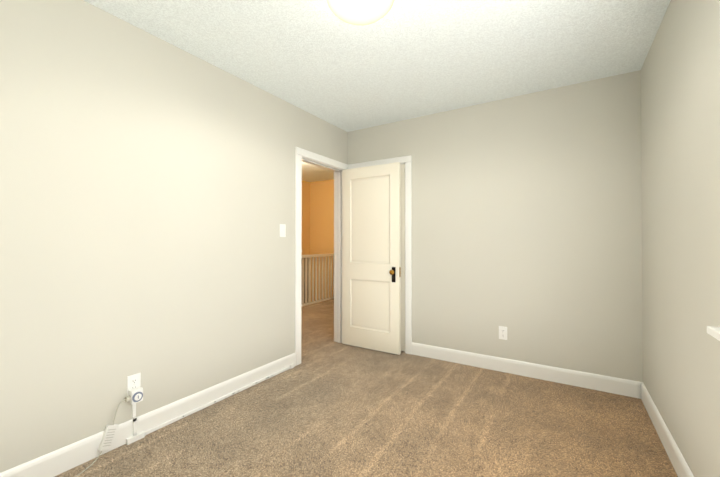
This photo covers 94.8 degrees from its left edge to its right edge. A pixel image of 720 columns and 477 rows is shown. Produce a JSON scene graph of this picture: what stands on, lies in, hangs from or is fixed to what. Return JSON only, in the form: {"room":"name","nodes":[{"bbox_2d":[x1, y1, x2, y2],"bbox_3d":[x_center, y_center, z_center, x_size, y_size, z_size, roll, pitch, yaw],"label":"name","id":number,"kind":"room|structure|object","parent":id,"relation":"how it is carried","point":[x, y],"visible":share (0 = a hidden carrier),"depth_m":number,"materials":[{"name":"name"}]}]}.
{"room":"empty bedroom","nodes":[
{"label":"empty bedroom","id":0,"kind":"room"},
{"bbox_2d":[0,0,347,472],"bbox_3d":[-1.230,-0.038,2.233,0.120,2.440,3.900,0,-1,32],"label":"wall","id":1,"kind":"structure","parent":0,"point":[147,194],"depth_m":1.92,"materials":[{"name":"paint"}]},
{"bbox_2d":[127,373,140,395],"bbox_3d":[-1.330,0.858,1.946,0.007,0.115,0.070,0,-1,32],"label":"electrical outlet","id":2,"kind":"object","parent":1,"relation":"attached to","point":[133,381],"visible":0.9,"depth_m":1.94,"materials":[{"name":"white plastic"}]},
{"bbox_2d":[125,386,142,404],"bbox_3d":[-1.311,0.917,1.921,0.050,0.074,0.082,0,-1,32],"label":"timer","id":3,"kind":"object","parent":2,"relation":"attached to","point":[135,396],"visible":1,"depth_m":1.91,"materials":[{"name":"white plastic"}]},
{"bbox_2d":[112,399,125,424],"bbox_3d":[-1.349,0.974,1.857,0.021,0.116,0.066,0,-1,32],"label":"cord","id":4,"kind":"object","parent":3,"relation":"hanging from","point":[116,412],"visible":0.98,"depth_m":1.83,"materials":[{"name":"beige plastic"}]},
{"bbox_2d":[98,424,118,450],"bbox_3d":[-1.382,1.092,1.818,0.023,0.120,0.054,-4,-22,32],"label":"adapter","id":5,"kind":"object","parent":4,"relation":"hanging from","point":[108,437],"visible":1,"depth_m":1.81,"materials":[{"name":"white plastic"}]},
{"bbox_2d":[0,353,295,476],"bbox_3d":[-1.373,1.118,1.868,0.014,0.122,2.905,0,-1,32],"label":"baseboard","id":6,"kind":"structure","parent":1,"relation":"attached to","point":[64,459],"depth_m":1.93,"materials":[{"name":"white wood"}]},
{"bbox_2d":[126,364,293,444],"bbox_3d":[-0.978,1.052,2.479,0.036,0.264,1.370,0,-1,32],"label":"cord cover","id":7,"kind":"object","parent":1,"relation":"attached to","point":[136,436],"visible":0.98,"depth_m":2.14,"materials":[{"name":"white plastic"}]},
{"bbox_2d":[280,224,285,236],"bbox_3d":[-0.690,-0.071,2.969,0.017,0.115,0.070,0,-1,32],"label":"switch plate","id":8,"kind":"object","parent":1,"relation":"attached to","point":[282,230],"visible":1,"depth_m":2.97,"materials":[{"name":"white plastic"}]},
{"bbox_2d":[295,147,347,365],"bbox_3d":[-0.431,0.166,3.513,0.162,2.055,0.870,0,-1,32],"label":"door frame","id":9,"kind":"structure","parent":1,"relation":"attached to","point":[300,153],"depth_m":3.46,"materials":[{"name":"white wood"}]},
{"bbox_2d":[342,162,400,354],"bbox_3d":[0.104,0.202,3.568,0.720,1.960,0.159,0,-1,32],"label":"door","id":10,"kind":"structure","parent":9,"relation":"attached to","point":[371,257],"depth_m":3.54,"materials":[{"name":"white wood"}]},
{"bbox_2d":[302,181,309,302],"bbox_3d":[-2.420,0.711,5.493,0.100,4.000,4.900,0,-1,32],"label":"wall","id":11,"kind":"structure","parent":0,"point":[305,217],"depth_m":7.35,"materials":[{"name":"brown paint"}]},
{"bbox_2d":[302,162,333,181],"bbox_3d":[-0.808,-1.348,4.505,3.900,0.100,4.900,0,-1,32],"label":"ceiling","id":12,"kind":"structure","parent":0,"point":[312,173],"depth_m":6.51,"materials":[{"name":"white paint"}]},
{"bbox_2d":[310,179,333,301],"bbox_3d":[0.505,0.720,6.496,3.800,4.000,0.100,0,-1,32],"label":"wall","id":13,"kind":"structure","parent":0,"point":[321,217],"depth_m":7.29,"materials":[{"name":"brown paint"}]},
{"bbox_2d":[55,299,677,476],"bbox_3d":[-0.150,1.240,3.045,4.720,0.100,6.440,0,-1,32],"label":"floor","id":14,"kind":"structure","parent":0,"point":[328,406],"depth_m":2.06,"materials":[{"name":"carpet"}]},
{"bbox_2d":[75,451,101,476],"bbox_3d":[-1.658,1.155,1.274,0.104,0.035,1.157,0,-1,32],"label":"cord","id":15,"kind":"object","parent":14,"relation":"on","point":[90,465],"visible":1,"depth_m":1.70,"materials":[{"name":"beige plastic"}]},
{"bbox_2d":[301,253,333,306],"bbox_3d":[-0.765,0.687,6.406,0.116,1.065,1.398,0,-1,32],"label":"railing","id":16,"kind":"object","parent":14,"relation":"on","point":[324,276],"visible":0.58,"depth_m":6.29,"materials":[{"name":"white wood"}]},
{"bbox_2d":[84,0,670,131],"bbox_3d":[-0.019,-1.314,1.559,2.900,0.100,4.020,0,-1,32],"label":"ceiling","id":17,"kind":"structure","parent":0,"point":[400,60],"depth_m":2.17,"materials":[{"name":"white paint"}]},
{"bbox_2d":[326,0,393,24],"bbox_3d":[0.002,-1.200,1.686,0.356,0.125,0.356,0,-1,32],"label":"ceiling lamp","id":18,"kind":"object","parent":17,"relation":"attached to","point":[360,12],"visible":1,"depth_m":1.67,"materials":[{"name":"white glass"}]},
{"bbox_2d":[348,70,642,381],"bbox_3d":[1.014,-0.029,3.201,2.900,2.440,0.120,0,-1,32],"label":"wall","id":19,"kind":"structure","parent":0,"point":[527,220],"depth_m":2.84,"materials":[{"name":"paint"}]},
{"bbox_2d":[348,155,411,353],"bbox_3d":[0.200,0.167,3.627,0.784,2.055,0.019,0,-1,32],"label":"trim","id":20,"kind":"structure","parent":19,"relation":"attached to","point":[407,160],"depth_m":3.43,"materials":[{"name":"white wood"}]},
{"bbox_2d":[401,164,404,350],"bbox_3d":[0.212,0.201,3.652,0.634,1.967,0.035,0,-1,32],"label":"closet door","id":21,"kind":"structure","parent":19,"relation":"in","point":[402,257],"depth_m":3.48,"materials":[{"name":"white wood"}]},
{"bbox_2d":[499,326,506,339],"bbox_3d":[1.277,0.844,2.954,0.070,0.115,0.007,0,-1,32],"label":"electrical outlet","id":22,"kind":"object","parent":19,"relation":"attached to","point":[503,332],"visible":1,"depth_m":2.95,"materials":[{"name":"white plastic"}]},
{"bbox_2d":[411,342,639,398],"bbox_3d":[1.297,1.128,2.935,1.808,0.122,0.014,0,-1,32],"label":"baseboard","id":23,"kind":"structure","parent":19,"relation":"attached to","point":[614,385],"depth_m":2.82,"materials":[{"name":"white wood"}]},
{"bbox_2d":[641,0,719,476],"bbox_3d":[1.119,-0.051,0.766,0.140,2.440,3.900,0,-1,32],"label":"wall","id":24,"kind":"structure","parent":0,"point":[680,125],"depth_m":1.57,"materials":[{"name":"paint"}]},
{"bbox_2d":[636,381,693,476],"bbox_3d":[1.086,1.109,0.847,0.014,0.122,3.780,0,-1,32],"label":"baseboard","id":25,"kind":"structure","parent":24,"relation":"attached to","point":[681,468],"depth_m":1.86,"materials":[{"name":"white wood"}]},
{"bbox_2d":[707,326,719,340],"bbox_3d":[0.981,0.358,0.693,0.082,0.102,1.105,0,-1,32],"label":"window sill","id":26,"kind":"structure","parent":24,"relation":"attached to","point":[714,331],"depth_m":1.13,"materials":[{"name":"white wood"}]}
]}

